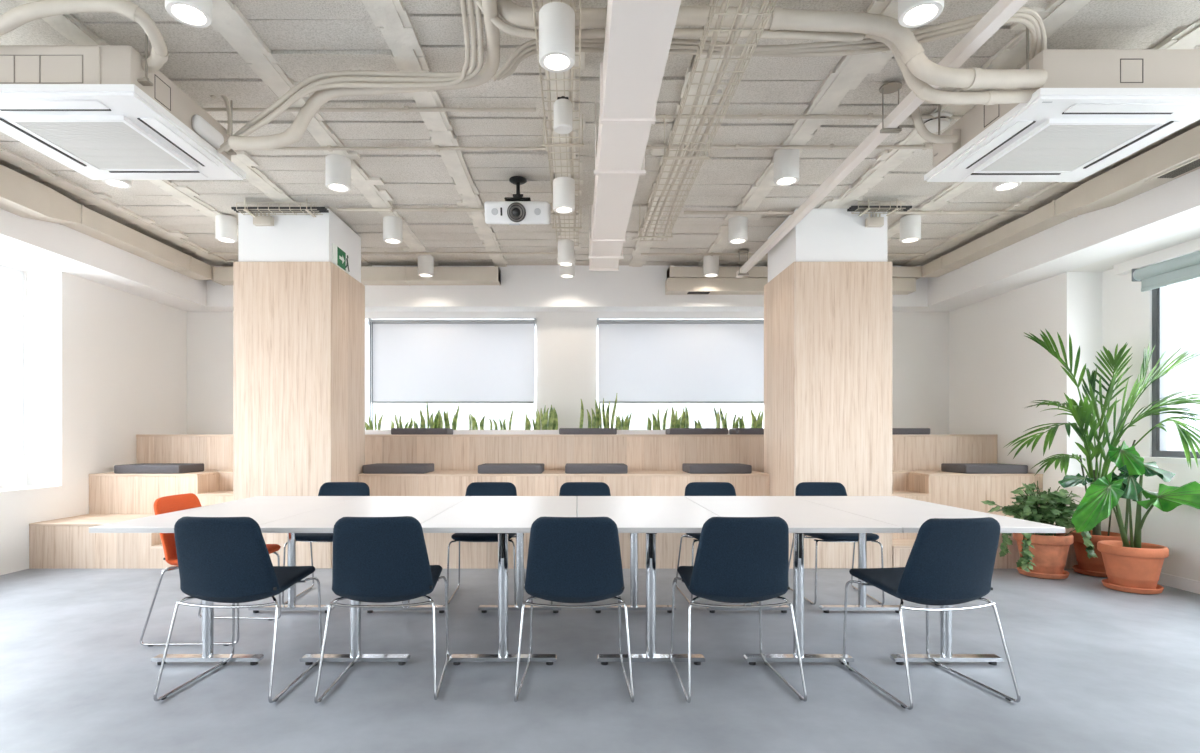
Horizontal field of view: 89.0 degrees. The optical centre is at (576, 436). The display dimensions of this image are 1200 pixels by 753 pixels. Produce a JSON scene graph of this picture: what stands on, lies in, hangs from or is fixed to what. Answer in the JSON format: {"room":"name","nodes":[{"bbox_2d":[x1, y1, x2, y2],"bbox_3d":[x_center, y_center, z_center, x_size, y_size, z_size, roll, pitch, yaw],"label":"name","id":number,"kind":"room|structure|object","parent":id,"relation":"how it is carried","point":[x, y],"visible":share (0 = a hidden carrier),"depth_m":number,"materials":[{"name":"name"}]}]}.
{"room":"meeting room","nodes":[
{"label":"meeting room","id":0,"kind":"room"},
{"bbox_2d":[0,252,186,574],"bbox_3d":[-4.994,-0.465,2.245,0.432,3.230,10.490,0,0,0],"label":"wall","id":1,"kind":"structure","parent":0,"point":[105,367],"depth_m":5.86,"materials":[{"name":"white"}]},
{"bbox_2d":[0,265,23,461],"bbox_3d":[-5.115,-0.660,1.337,0.150,1.750,8.635,0,0,0],"label":"window","id":2,"kind":"structure","parent":1,"relation":"in","point":[16,276],"depth_m":5.59,"materials":[{"name":"white"}]},
{"bbox_2d":[0,164,211,279],"bbox_3d":[-4.255,-1.846,1.995,0.225,0.244,9.990,0,0,0],"label":"air duct","id":3,"kind":"object","parent":1,"relation":"attached to","point":[20,195],"visible":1,"depth_m":5.20,"materials":[{"name":"metal"}]},
{"bbox_2d":[0,209,220,311],"bbox_3d":[-4.580,-1.785,2.245,0.420,0.490,10.490,0,0,0],"label":"ceiling beam","id":4,"kind":"structure","parent":1,"relation":"attached to","point":[56,246],"depth_m":5.64,"materials":[{"name":"white paint"}]},
{"bbox_2d":[187,312,948,434],"bbox_3d":[-0.105,-0.465,7.640,10.110,3.330,0.300,0,0,0],"label":"wall","id":5,"kind":"structure","parent":0,"point":[566,342],"depth_m":7.49,"materials":[{"name":"white"}]},
{"bbox_2d":[212,266,500,285],"bbox_3d":[-2.535,-1.870,7.085,3.270,0.172,0.223,0,0,0],"label":"air duct","id":6,"kind":"object","parent":5,"relation":"attached to","point":[404,275],"visible":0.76,"depth_m":6.98,"materials":[{"name":"metal"}]},
{"bbox_2d":[365,322,535,429],"bbox_3d":[-1.585,-0.670,7.605,2.170,1.560,0.270,0,0,0],"label":"window","id":7,"kind":"structure","parent":5,"relation":"in","point":[367,326],"depth_m":7.69,"materials":[{"name":"white"}]},
{"bbox_2d":[368,318,535,422],"bbox_3d":[-1.520,-0.790,7.457,2.044,1.320,0.063,0,0,0],"label":"roller blind","id":8,"kind":"object","parent":7,"relation":"attached to","point":[412,361],"visible":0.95,"depth_m":7.46,"materials":[{"name":"grey"}]},
{"bbox_2d":[207,265,927,311],"bbox_3d":[-0.115,-1.785,7.345,8.510,0.490,0.290,0,0,0],"label":"ceiling beam","id":9,"kind":"structure","parent":5,"relation":"attached to","point":[523,288],"depth_m":7.20,"materials":[{"name":"white paint"}]},
{"bbox_2d":[597,325,763,427],"bbox_3d":[1.333,-0.670,7.605,2.175,1.560,0.270,0,0,0],"label":"window","id":10,"kind":"structure","parent":5,"relation":"in","point":[682,406],"depth_m":7.69,"materials":[{"name":"white"}]},
{"bbox_2d":[597,318,763,403],"bbox_3d":[1.292,-0.780,7.457,2.099,1.340,0.063,0,0,0],"label":"roller blind","id":11,"kind":"object","parent":10,"relation":"attached to","point":[640,361],"visible":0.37,"depth_m":7.46,"materials":[{"name":"grey"}]},
{"bbox_2d":[665,266,921,294],"bbox_3d":[2.490,-1.816,7.085,2.900,0.280,0.223,0,0,0],"label":"air duct","id":12,"kind":"object","parent":5,"relation":"attached to","point":[680,280],"visible":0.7,"depth_m":7.02,"materials":[{"name":"grey"}]},
{"bbox_2d":[0,568,1199,752],"bbox_3d":[-0.100,1.200,2.450,10.600,0.100,10.900,0,0,0],"label":"floor","id":13,"kind":"structure","parent":0,"point":[1097,668],"depth_m":2.97,"materials":[{"name":"concrete"}]},
{"bbox_2d":[140,493,280,645],"bbox_3d":[-2.118,0.747,3.600,0.571,0.806,0.516,0,0,1],"label":"chair","id":14,"kind":"object","parent":13,"relation":"on","point":[172,503],"visible":0.41,"depth_m":3.47,"materials":[{"name":"orange fabric"}]},
{"bbox_2d":[89,496,362,664],"bbox_3d":[-1.870,0.782,3.545,0.745,0.735,1.490,0,0,0],"label":"table","id":15,"kind":"object","parent":13,"relation":"on","point":[263,509],"visible":0.63,"depth_m":3.27,"materials":[{"name":"laminate"}]},
{"bbox_2d":[153,516,321,702],"bbox_3d":[-1.556,0.747,2.892,0.517,0.806,0.572,0,0,2],"label":"chair","id":16,"kind":"object","parent":13,"relation":"on","point":[220,559],"visible":0.96,"depth_m":2.67,"materials":[{"name":"blue fabric"}]},
{"bbox_2d":[233,208,364,568],"bbox_3d":[-2.577,-0.429,5.758,0.856,3.158,0.855,0,0,0],"label":"column","id":17,"kind":"structure","parent":13,"relation":"on","point":[299,317],"depth_m":5.33,"materials":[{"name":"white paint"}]},
{"bbox_2d":[282,482,369,604],"bbox_3d":[-1.765,0.747,4.393,0.516,0.806,0.571,0,0,0],"label":"chair","id":18,"kind":"object","parent":13,"relation":"on","point":[328,488],"visible":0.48,"depth_m":4.62,"materials":[{"name":"blue fabric"}]},
{"bbox_2d":[259,496,469,664],"bbox_3d":[-1.122,0.782,3.545,0.745,0.735,1.490,0,0,0],"label":"table","id":19,"kind":"object","parent":13,"relation":"on","point":[422,508],"visible":0.62,"depth_m":3.18,"materials":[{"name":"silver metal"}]},
{"bbox_2d":[314,516,448,703],"bbox_3d":[-0.884,0.747,2.897,0.516,0.806,0.571,0,0,-4],"label":"chair","id":20,"kind":"object","parent":13,"relation":"on","point":[376,559],"visible":0.99,"depth_m":2.67,"materials":[{"name":"blue fabric"}]},
{"bbox_2d":[447,482,524,604],"bbox_3d":[-0.650,0.747,4.393,0.516,0.806,0.571,0,0,0],"label":"chair","id":21,"kind":"object","parent":13,"relation":"on","point":[475,488],"visible":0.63,"depth_m":4.61,"materials":[{"name":"blue fabric"}]},
{"bbox_2d":[421,496,576,664],"bbox_3d":[-0.374,0.782,3.545,0.745,0.735,1.490,0,0,0],"label":"table","id":22,"kind":"object","parent":13,"relation":"on","point":[501,515],"visible":0.97,"depth_m":3.11,"materials":[{"name":"laminate"}]},
{"bbox_2d":[29,435,1077,568],"bbox_3d":[-0.110,0.561,6.405,9.352,1.177,2.162,0,0,0],"label":"bench","id":23,"kind":"object","parent":13,"relation":"on","point":[654,463],"visible":0.38,"depth_m":5.98,"materials":[{"name":"brown wood"}]},
{"bbox_2d":[114,463,203,473],"bbox_3d":[-4.259,0.321,6.240,0.649,0.085,0.420,0,0,0],"label":"seat cushion","id":24,"kind":"object","parent":23,"relation":"on","point":[143,468],"visible":1,"depth_m":6.03,"materials":[{"name":"grey fabric"}]},
{"bbox_2d":[363,463,433,473],"bbox_3d":[-1.815,0.321,6.240,0.620,0.085,0.420,0,0,0],"label":"seat cushion","id":25,"kind":"object","parent":23,"relation":"on","point":[378,468],"visible":1,"depth_m":6.03,"materials":[{"name":"grey fabric"}]},
{"bbox_2d":[391,428,452,434],"bbox_3d":[-1.725,-0.062,6.825,0.620,0.070,0.330,0,0,0],"label":"seat cushion","id":26,"kind":"object","parent":23,"relation":"on","point":[394,431],"visible":1,"depth_m":6.66,"materials":[{"name":"grey fabric"}]},
{"bbox_2d":[478,463,543,473],"bbox_3d":[-0.664,0.321,6.240,0.639,0.085,0.420,0,0,0],"label":"seat cushion","id":27,"kind":"object","parent":23,"relation":"on","point":[487,468],"visible":1,"depth_m":6.03,"materials":[{"name":"grey fabric"}]},
{"bbox_2d":[559,428,616,434],"bbox_3d":[0.120,-0.062,6.825,0.631,0.070,0.330,0,0,0],"label":"seat cushion","id":28,"kind":"object","parent":23,"relation":"on","point":[562,431],"visible":1,"depth_m":6.66,"materials":[{"name":"grey fabric"}]},
{"bbox_2d":[565,463,627,473],"bbox_3d":[0.192,0.321,6.240,0.620,0.085,0.420,0,0,0],"label":"seat cushion","id":29,"kind":"object","parent":23,"relation":"on","point":[570,468],"visible":1,"depth_m":6.03,"materials":[{"name":"grey fabric"}]},
{"bbox_2d":[666,428,727,434],"bbox_3d":[1.333,-0.062,6.825,0.642,0.070,0.330,0,0,0],"label":"seat cushion","id":30,"kind":"object","parent":23,"relation":"on","point":[669,431],"visible":1,"depth_m":6.66,"materials":[{"name":"grey fabric"}]},
{"bbox_2d":[682,463,751,473],"bbox_3d":[1.421,0.321,6.240,0.620,0.085,0.420,0,0,0],"label":"seat cushion","id":31,"kind":"object","parent":23,"relation":"on","point":[692,468],"visible":1,"depth_m":6.03,"materials":[{"name":"grey fabric"}]},
{"bbox_2d":[941,463,1027,473],"bbox_3d":[4.156,0.321,6.240,0.620,0.085,0.420,0,0,0],"label":"seat cushion","id":32,"kind":"object","parent":23,"relation":"on","point":[967,468],"visible":1,"depth_m":6.04,"materials":[{"name":"grey fabric"}]},
{"bbox_2d":[365,430,763,472],"bbox_3d":[-0.130,0.534,7.256,5.160,1.232,0.408,0,0,0],"label":"trough","id":33,"kind":"object","parent":13,"relation":"on","point":[367,432],"visible":0.02,"depth_m":7.05,"materials":[{"name":"white paint"}]},
{"bbox_2d":[536,405,557,429],"bbox_3d":[-0.355,-0.215,7.219,0.277,0.335,0.084,0,0,-13],"label":"snake plant","id":34,"kind":"object","parent":33,"relation":"on","point":[548,422],"visible":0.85,"depth_m":7.21,"materials":[{"name":"green plant"}]},
{"bbox_2d":[514,517,633,702],"bbox_3d":[-0.010,0.747,2.892,0.516,0.806,0.571,0,0,1],"label":"chair","id":35,"kind":"object","parent":13,"relation":"on","point":[570,559],"visible":0.98,"depth_m":2.67,"materials":[{"name":"blue fabric"}]},
{"bbox_2d":[551,482,620,604],"bbox_3d":[0.060,0.747,4.393,0.516,0.806,0.571,0,0,0],"label":"chair","id":36,"kind":"object","parent":13,"relation":"on","point":[568,488],"visible":0.09,"depth_m":4.63,"materials":[{"name":"blue fabric"}]},
{"bbox_2d":[577,496,719,664],"bbox_3d":[0.374,0.782,3.545,0.745,0.735,1.490,0,0,0],"label":"table","id":37,"kind":"object","parent":13,"relation":"on","point":[650,515],"visible":0.97,"depth_m":3.18,"materials":[{"name":"laminate"}]},
{"bbox_2d":[675,482,758,604],"bbox_3d":[1.010,0.747,4.393,0.516,0.806,0.571,0,0,0],"label":"chair","id":38,"kind":"object","parent":13,"relation":"on","point":[693,488],"visible":0.37,"depth_m":4.62,"materials":[{"name":"blue fabric"}]},
{"bbox_2d":[671,517,806,702],"bbox_3d":[0.726,0.747,2.892,0.517,0.806,0.572,0,0,-1],"label":"chair","id":39,"kind":"object","parent":13,"relation":"on","point":[738,559],"visible":0.98,"depth_m":2.67,"materials":[{"name":"blue fabric"}]},
{"bbox_2d":[684,496,901,664],"bbox_3d":[1.122,0.782,3.545,0.745,0.735,1.490,0,0,0],"label":"table","id":40,"kind":"object","parent":13,"relation":"on","point":[802,517],"visible":0.85,"depth_m":3.11,"materials":[{"name":"laminate"}]},
{"bbox_2d":[764,208,891,568],"bbox_3d":[2.326,-0.429,5.758,0.864,3.158,0.855,0,0,0],"label":"column","id":41,"kind":"structure","parent":13,"relation":"on","point":[828,289],"depth_m":5.33,"materials":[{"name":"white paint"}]},
{"bbox_2d":[789,482,884,604],"bbox_3d":[1.850,0.747,4.393,0.516,0.806,0.571,0,0,0],"label":"chair","id":42,"kind":"object","parent":13,"relation":"on","point":[803,488],"visible":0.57,"depth_m":4.57,"materials":[{"name":"blue fabric"}]},
{"bbox_2d":[791,496,1064,664],"bbox_3d":[1.870,0.782,3.545,0.745,0.735,1.490,0,0,0],"label":"table","id":43,"kind":"object","parent":13,"relation":"on","point":[908,514],"visible":0.7,"depth_m":3.27,"materials":[{"name":"laminate"}]},
{"bbox_2d":[843,517,1020,709],"bbox_3d":[1.607,0.747,2.853,0.516,0.806,0.571,0,0,-8],"label":"chair","id":44,"kind":"object","parent":13,"relation":"on","point":[951,561],"visible":0.98,"depth_m":2.63,"materials":[{"name":"blue fabric"}]},
{"bbox_2d":[981,481,1097,578],"bbox_3d":[3.855,0.758,5.047,0.828,0.784,0.463,0,0,-2],"label":"potted plant","id":45,"kind":"object","parent":13,"relation":"on","point":[1042,555],"visible":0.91,"depth_m":4.98,"materials":[{"name":"green plant"}]},
{"bbox_2d":[1013,533,1073,573],"bbox_3d":[3.870,0.967,5.070,0.400,0.343,0.400,0,0,0],"label":"pot","id":46,"kind":"object","parent":45,"relation":"attached to","point":[1051,550],"depth_m":4.94,"materials":[{"name":"ceramic"}]},
{"bbox_2d":[1004,329,1199,577],"bbox_3d":[4.173,0.141,4.686,1.362,2.017,1.057,0,0,-24],"label":"potted palm","id":47,"kind":"object","parent":13,"relation":"on","point":[1085,413],"visible":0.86,"depth_m":4.88,"materials":[{"name":"plant"}]},
{"bbox_2d":[1069,530,1121,571],"bbox_3d":[4.370,0.972,5.120,0.370,0.333,0.370,0,0,0],"label":"pot","id":48,"kind":"object","parent":47,"relation":"attached to","point":[1085,564],"depth_m":5.07,"materials":[{"name":"ceramic"}]},
{"bbox_2d":[1058,440,1199,593],"bbox_3d":[4.126,0.588,4.548,0.897,1.125,0.542,0,0,23],"label":"potted plant","id":49,"kind":"object","parent":13,"relation":"on","point":[1130,566],"visible":1,"depth_m":4.49,"materials":[{"name":"plant"}]},
{"bbox_2d":[1097,540,1168,588],"bbox_3d":[4.185,0.974,4.600,0.400,0.328,0.400,0,0,0],"label":"pot","id":50,"kind":"object","parent":49,"relation":"attached to","point":[1131,565],"depth_m":4.49,"materials":[{"name":"ceramic"}]},
{"bbox_2d":[0,0,1199,266],"bbox_3d":[-0.100,-2.099,2.251,10.200,0.182,10.501,0,0,0],"label":"ceiling","id":51,"kind":"structure","parent":0,"point":[252,53],"depth_m":3.98,"materials":[{"name":"concrete"}]},
{"bbox_2d":[0,33,245,179],"bbox_3d":[-2.515,-1.784,3.285,0.952,0.452,0.952,0,0,0],"label":"air conditioner","id":52,"kind":"object","parent":51,"relation":"hanging from","point":[95,111],"visible":0.94,"depth_m":3.04,"materials":[{"name":"beige"}]},
{"bbox_2d":[0,0,168,72],"bbox_3d":[-2.353,-1.848,2.833,0.874,0.190,0.332,0,0,0],"label":"flexible hose","id":53,"kind":"object","parent":52,"relation":"attached to","point":[18,16],"visible":0.94,"depth_m":2.70,"materials":[{"name":"plastic"}]},
{"bbox_2d":[17,122,189,168],"bbox_3d":[-2.515,-1.571,3.285,0.536,0.021,0.536,0,0,0],"label":"grille","id":54,"kind":"object","parent":52,"relation":"attached to","point":[99,145],"depth_m":3.25,"materials":[{"name":"white"}]},
{"bbox_2d":[217,0,469,153],"bbox_3d":[-1.137,-1.805,3.203,1.795,0.403,0.493,0,0,30],"label":"cable","id":55,"kind":"object","parent":52,"relation":"attached to","point":[461,78],"visible":0.93,"depth_m":3.21,"materials":[{"name":"beige plastic"}]},
{"bbox_2d":[165,0,211,27],"bbox_3d":[-1.660,-1.917,2.610,0.172,0.225,0.172,0,0,0],"label":"ceiling spotlight","id":56,"kind":"object","parent":51,"relation":"attached to","point":[193,13],"visible":1,"depth_m":2.62,"materials":[{"name":"white"}]},
{"bbox_2d":[215,215,236,242],"bbox_3d":[-3.220,-1.917,5.600,0.172,0.225,0.172,0,0,0],"label":"ceiling spotlight","id":57,"kind":"object","parent":51,"relation":"attached to","point":[225,225],"visible":1,"depth_m":5.54,"materials":[{"name":"white"}]},
{"bbox_2d":[231,199,328,216],"bbox_3d":[-2.535,-1.960,5.220,0.790,0.099,0.170,0,0,0],"label":"cable tray","id":58,"kind":"object","parent":51,"relation":"hanging from","point":[250,210],"visible":1,"depth_m":5.20,"materials":[{"name":"beige"}]},
{"bbox_2d":[325,154,350,191],"bbox_3d":[-1.730,-1.917,4.420,0.172,0.225,0.172,0,0,0],"label":"ceiling spotlight","id":59,"kind":"object","parent":51,"relation":"attached to","point":[337,167],"visible":1,"depth_m":4.35,"materials":[{"name":"white"}]},
{"bbox_2d":[220,0,476,146],"bbox_3d":[-1.115,-1.815,3.203,1.809,0.384,0.492,0,0,30],"label":"cable","id":60,"kind":"object","parent":51,"relation":"hanging from","point":[302,84],"visible":0.95,"depth_m":3.21,"materials":[{"name":"beige plastic"}]},
{"bbox_2d":[224,0,483,151],"bbox_3d":[-1.092,-1.810,3.203,1.820,0.395,0.490,0,0,30],"label":"cable","id":61,"kind":"object","parent":51,"relation":"hanging from","point":[295,97],"visible":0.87,"depth_m":3.20,"materials":[{"name":"beige plastic"}]},
{"bbox_2d":[229,0,499,149],"bbox_3d":[-0.972,-1.772,3.168,1.735,0.434,0.660,0,0,28],"label":"insulated pipe","id":62,"kind":"object","parent":51,"relation":"hanging from","point":[294,133],"visible":0.82,"depth_m":3.27,"materials":[{"name":"plastic"}]},
{"bbox_2d":[203,106,535,112],"bbox_3d":[-1.825,-1.996,3.720,3.150,0.027,0.033,0,0,0],"label":"conduit","id":63,"kind":"object","parent":51,"relation":"attached to","point":[406,109],"visible":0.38,"depth_m":3.71,"materials":[{"name":"beige"}]},
{"bbox_2d":[208,251,557,254],"bbox_3d":[-2.075,-1.996,6.620,3.850,0.027,0.033,0,0,0],"label":"conduit","id":64,"kind":"object","parent":51,"relation":"attached to","point":[384,252],"visible":0.63,"depth_m":6.61,"materials":[{"name":"beige"}]},
{"bbox_2d":[383,216,401,243],"bbox_3d":[-1.700,-1.917,5.630,0.172,0.225,0.172,0,0,0],"label":"ceiling spotlight","id":65,"kind":"object","parent":51,"relation":"attached to","point":[392,225],"visible":0.98,"depth_m":5.56,"materials":[{"name":"white"}]},
{"bbox_2d":[266,145,544,151],"bbox_3d":[-1.710,-1.996,4.220,2.980,0.027,0.033,0,0,0],"label":"conduit","id":66,"kind":"object","parent":51,"relation":"attached to","point":[329,148],"visible":0.61,"depth_m":4.21,"materials":[{"name":"beige"}]},
{"bbox_2d":[337,207,551,212],"bbox_3d":[-1.160,-1.992,5.350,1.880,0.033,0.042,0,0,0],"label":"conduit","id":67,"kind":"object","parent":51,"relation":"attached to","point":[390,209],"visible":0.85,"depth_m":5.34,"materials":[{"name":"beige"}]},
{"bbox_2d":[484,176,550,224],"bbox_3d":[-0.460,-1.814,4.803,0.490,0.388,0.427,0,0,0],"label":"projector","id":68,"kind":"object","parent":51,"relation":"hanging from","point":[517,209],"visible":1,"depth_m":4.64,"materials":[{"name":"white"}]},
{"bbox_2d":[532,0,583,245],"bbox_3d":[-0.086,-1.912,1.525,0.261,0.196,8.650,0,0,0],"label":"cable tray","id":69,"kind":"object","parent":51,"relation":"hanging from","point":[547,145],"visible":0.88,"depth_m":3.73,"materials":[{"name":"beige"}]},
{"bbox_2d":[539,2,574,72],"bbox_3d":[-0.086,-1.714,2.610,0.154,0.225,0.154,0,0,0],"label":"ceiling spotlight","id":70,"kind":"object","parent":69,"relation":"hanging from","point":[556,19],"visible":1,"depth_m":2.55,"materials":[{"name":"white"}]},
{"bbox_2d":[554,96,572,133],"bbox_3d":[-0.075,-1.738,3.280,0.102,0.177,0.102,0,0,0],"label":"ceiling spotlight","id":71,"kind":"object","parent":69,"relation":"hanging from","point":[563,107],"visible":1,"depth_m":3.24,"materials":[{"name":"white"}]},
{"bbox_2d":[553,177,574,213],"bbox_3d":[-0.092,-1.714,4.310,0.154,0.225,0.154,0,0,0],"label":"ceiling spotlight","id":72,"kind":"object","parent":69,"relation":"attached to","point":[563,187],"visible":1,"depth_m":4.25,"materials":[{"name":"white"}]},
{"bbox_2d":[558,239,573,266],"bbox_3d":[-0.102,-1.714,5.660,0.154,0.225,0.154,0,0,0],"label":"ceiling spotlight","id":73,"kind":"object","parent":69,"relation":"hanging from","point":[565,247],"visible":1,"depth_m":5.60,"materials":[{"name":"white"}]},
{"bbox_2d":[588,0,680,270],"bbox_3d":[0.253,-1.780,1.408,0.305,0.460,8.616,0,0,0],"label":"air duct","id":74,"kind":"object","parent":51,"relation":"hanging from","point":[638,33],"visible":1,"depth_m":2.93,"materials":[{"name":"white"}]},
{"bbox_2d":[476,0,864,41],"bbox_3d":[0.444,-1.930,2.861,1.854,0.147,0.118,0,0,-5],"label":"insulated pipe","id":75,"kind":"object","parent":51,"relation":"hanging from","point":[515,31],"visible":0.65,"depth_m":2.84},
{"bbox_2d":[638,0,776,240],"bbox_3d":[0.682,-1.872,1.325,0.295,0.276,8.250,0,0,0],"label":"cable tray","id":76,"kind":"object","parent":51,"relation":"hanging from","point":[666,157],"visible":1,"depth_m":3.32,"materials":[{"name":"beige"}]},
{"bbox_2d":[643,0,727,239],"bbox_3d":[0.620,-1.769,2.125,0.061,0.021,6.650,0,0,0],"label":"cable","id":77,"kind":"object","parent":76,"relation":"in","point":[724,2],"visible":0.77,"depth_m":3.19,"materials":[{"name":"beige plastic"}]},
{"bbox_2d":[652,0,746,239],"bbox_3d":[0.680,-1.769,2.125,0.061,0.021,6.651,0,0,0],"label":"cable","id":78,"kind":"object","parent":76,"relation":"in","point":[743,3],"visible":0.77,"depth_m":3.10,"materials":[{"name":"beige plastic"}]},
{"bbox_2d":[662,0,768,239],"bbox_3d":[0.750,-1.769,2.125,0.061,0.021,6.651,0,0,0],"label":"cable","id":79,"kind":"object","parent":76,"relation":"in","point":[702,139],"visible":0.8,"depth_m":3.23,"materials":[{"name":"beige plastic"}]},
{"bbox_2d":[728,216,747,243],"bbox_3d":[1.486,-1.917,5.630,0.172,0.225,0.172,0,0,0],"label":"ceiling spotlight","id":80,"kind":"object","parent":51,"relation":"attached to","point":[738,225],"visible":0.99,"depth_m":5.56,"materials":[{"name":"white"}]},
{"bbox_2d":[497,0,1047,89],"bbox_3d":[0.855,-1.891,2.807,2.677,0.558,0.145,0,0,-2],"label":"insulated pipe","id":81,"kind":"object","parent":51,"relation":"attached to","point":[913,56],"visible":0.88,"depth_m":2.77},
{"bbox_2d":[774,149,798,185],"bbox_3d":[1.480,-1.917,4.310,0.172,0.225,0.172,0,0,0],"label":"ceiling spotlight","id":82,"kind":"object","parent":51,"relation":"attached to","point":[786,161],"visible":0.98,"depth_m":4.24,"materials":[{"name":"white"}]},
{"bbox_2d":[646,144,932,149],"bbox_3d":[1.750,-1.996,4.200,2.600,0.027,0.033,0,0,0],"label":"conduit","id":83,"kind":"object","parent":51,"relation":"attached to","point":[736,146],"visible":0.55,"depth_m":4.19,"materials":[{"name":"beige"}]},
{"bbox_2d":[656,113,963,119],"bbox_3d":[1.825,-1.996,3.800,2.750,0.027,0.033,0,0,0],"label":"conduit","id":84,"kind":"object","parent":51,"relation":"attached to","point":[759,116],"visible":0.4,"depth_m":3.79,"materials":[{"name":"beige"}]},
{"bbox_2d":[684,210,1027,214],"bbox_3d":[2.475,-1.992,5.420,3.050,0.033,0.042,0,0,0],"label":"conduit","id":85,"kind":"object","parent":51,"relation":"attached to","point":[769,212],"visible":0.74,"depth_m":5.41,"materials":[{"name":"beige"}]},
{"bbox_2d":[847,199,911,215],"bbox_3d":[2.585,-1.966,5.220,0.510,0.089,0.170,0,0,0],"label":"cable tray","id":86,"kind":"object","parent":51,"relation":"hanging from","point":[863,209],"visible":1,"depth_m":5.17,"materials":[{"name":"beige"}]},
{"bbox_2d":[736,0,1027,277],"bbox_3d":[1.800,-1.880,3.490,0.120,0.260,6.580,0,0,0],"label":"pipe","id":87,"kind":"object","parent":51,"relation":"hanging from","point":[1002,11],"visible":1,"depth_m":3.48,"materials":[{"name":"white"}]},
{"bbox_2d":[900,215,920,242],"bbox_3d":[3.060,-1.917,5.600,0.172,0.225,0.172,0,0,0],"label":"ceiling spotlight","id":88,"kind":"object","parent":51,"relation":"attached to","point":[910,225],"visible":1,"depth_m":5.54,"materials":[{"name":"white"}]},
{"bbox_2d":[898,0,943,27],"bbox_3d":[1.470,-1.917,2.610,0.172,0.225,0.172,0,0,0],"label":"ceiling spotlight","id":89,"kind":"object","parent":51,"relation":"attached to","point":[911,13],"visible":1,"depth_m":2.62,"materials":[{"name":"white"}]},
{"bbox_2d":[924,27,1199,181],"bbox_3d":[2.632,-1.784,3.315,0.952,0.452,0.952,0,0,0],"label":"air conditioner","id":90,"kind":"object","parent":51,"relation":"hanging from","point":[1094,109],"visible":0.89,"depth_m":3.04,"materials":[{"name":"beige"}]},
{"bbox_2d":[501,17,1035,79],"bbox_3d":[0.938,-1.867,2.920,2.649,0.151,0.305,0,0,0],"label":"cable","id":91,"kind":"object","parent":90,"relation":"attached to","point":[1025,22],"visible":0.73,"depth_m":2.96,"materials":[{"name":"beige plastic"}]},
{"bbox_2d":[491,7,1046,81],"bbox_3d":[0.934,-1.863,2.890,2.716,0.207,0.284,0,0,0],"label":"insulated pipe","id":92,"kind":"object","parent":90,"relation":"attached to","point":[1030,11],"visible":0.66,"depth_m":2.95,"materials":[{"name":"beige plastic"}]},
{"bbox_2d":[497,12,1040,80],"bbox_3d":[0.936,-1.865,2.905,2.684,0.179,0.294,0,0,0],"label":"cable","id":93,"kind":"object","parent":90,"relation":"attached to","point":[1027,16],"visible":0.66,"depth_m":2.95,"materials":[{"name":"beige plastic"}]},
{"bbox_2d":[911,107,957,143],"bbox_3d":[2.012,-1.791,3.450,0.264,0.260,0.043,0,0,0],"label":"hose","id":94,"kind":"object","parent":90,"relation":"attached to","point":[920,127],"visible":0.87,"depth_m":3.43,"materials":[{"name":"plastic"}]},
{"bbox_2d":[865,34,1037,104],"bbox_3d":[1.787,-1.767,2.893,0.827,0.386,0.088,0,0,-1],"label":"insulated pipe","id":95,"kind":"object","parent":90,"relation":"attached to","point":[922,90],"visible":0.7,"depth_m":2.88,"materials":[{"name":"plastic"}]},
{"bbox_2d":[981,125,1154,170],"bbox_3d":[2.632,-1.571,3.315,0.536,0.021,0.536,0,0,0],"label":"grille","id":96,"kind":"object","parent":90,"relation":"attached to","point":[1046,147],"depth_m":3.29,"materials":[{"name":"white"}]},
{"bbox_2d":[949,227,1199,580],"bbox_3d":[4.779,-0.465,2.245,0.442,3.230,10.490,0,0,0],"label":"wall","id":97,"kind":"structure","parent":0,"point":[996,372],"depth_m":5.70,"materials":[{"name":"white"}]},
{"bbox_2d":[914,169,1199,311],"bbox_3d":[4.355,-1.785,2.245,0.430,0.490,10.490,0,0,0],"label":"ceiling beam","id":98,"kind":"structure","parent":97,"relation":"attached to","point":[1172,208],"depth_m":5.16,"materials":[{"name":"white paint"}]},
{"bbox_2d":[922,125,1199,276],"bbox_3d":[4.024,-1.871,1.995,0.225,0.195,9.990,0,0,0],"label":"air duct","id":99,"kind":"object","parent":97,"relation":"attached to","point":[1179,156],"visible":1,"depth_m":4.64,"materials":[{"name":"grey"}]},
{"bbox_2d":[1144,156,1199,181],"bbox_3d":[4.030,-1.780,4.000,0.160,0.008,0.500,0,0,0],"label":"grille","id":100,"kind":"object","parent":99,"relation":"attached to","point":[1192,164],"depth_m":4.08,"materials":[{"name":"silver metal"}]},
{"bbox_2d":[1132,251,1199,291],"bbox_3d":[4.815,-1.340,4.298,0.100,0.210,1.895,0,0,0],"label":"roller blind","id":101,"kind":"object","parent":97,"relation":"attached to","point":[1186,267],"visible":1,"depth_m":4.94,"materials":[{"name":"grey"}]},
{"bbox_2d":[1143,286,1199,464],"bbox_3d":[4.905,-0.618,1.145,0.150,1.665,8.250,0,0,0],"label":"window","id":102,"kind":"structure","parent":97,"relation":"in","point":[1160,454],"depth_m":5.15,"materials":[{"name":"grey"}]},
{"bbox_2d":[1157,573,1199,593],"bbox_3d":[4.563,1.105,1.165,0.014,0.090,8.330,0,0,0],"label":"baseboard","id":103,"kind":"structure","parent":97,"relation":"attached to","point":[1169,580],"depth_m":4.61,"materials":[{"name":"white paint"}]},
{"label":"outside","id":104,"kind":"structure","parent":0,"visible":0},
{"bbox_3d":[0.000,10.250,10.000,120.000,0.200,100.000,0,0,0],"label":"ground","id":105,"kind":"structure","parent":104,"visible":0},
{"bbox_2d":[371,402,762,429],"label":"window","id":106,"kind":"structure","parent":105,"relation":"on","point":[705,413],"depth_m":32.00,"materials":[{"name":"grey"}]},
{"bbox_2d":[1167,277,1199,450],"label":"window","id":107,"kind":"structure","parent":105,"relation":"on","point":[1183,298],"depth_m":30.17,"materials":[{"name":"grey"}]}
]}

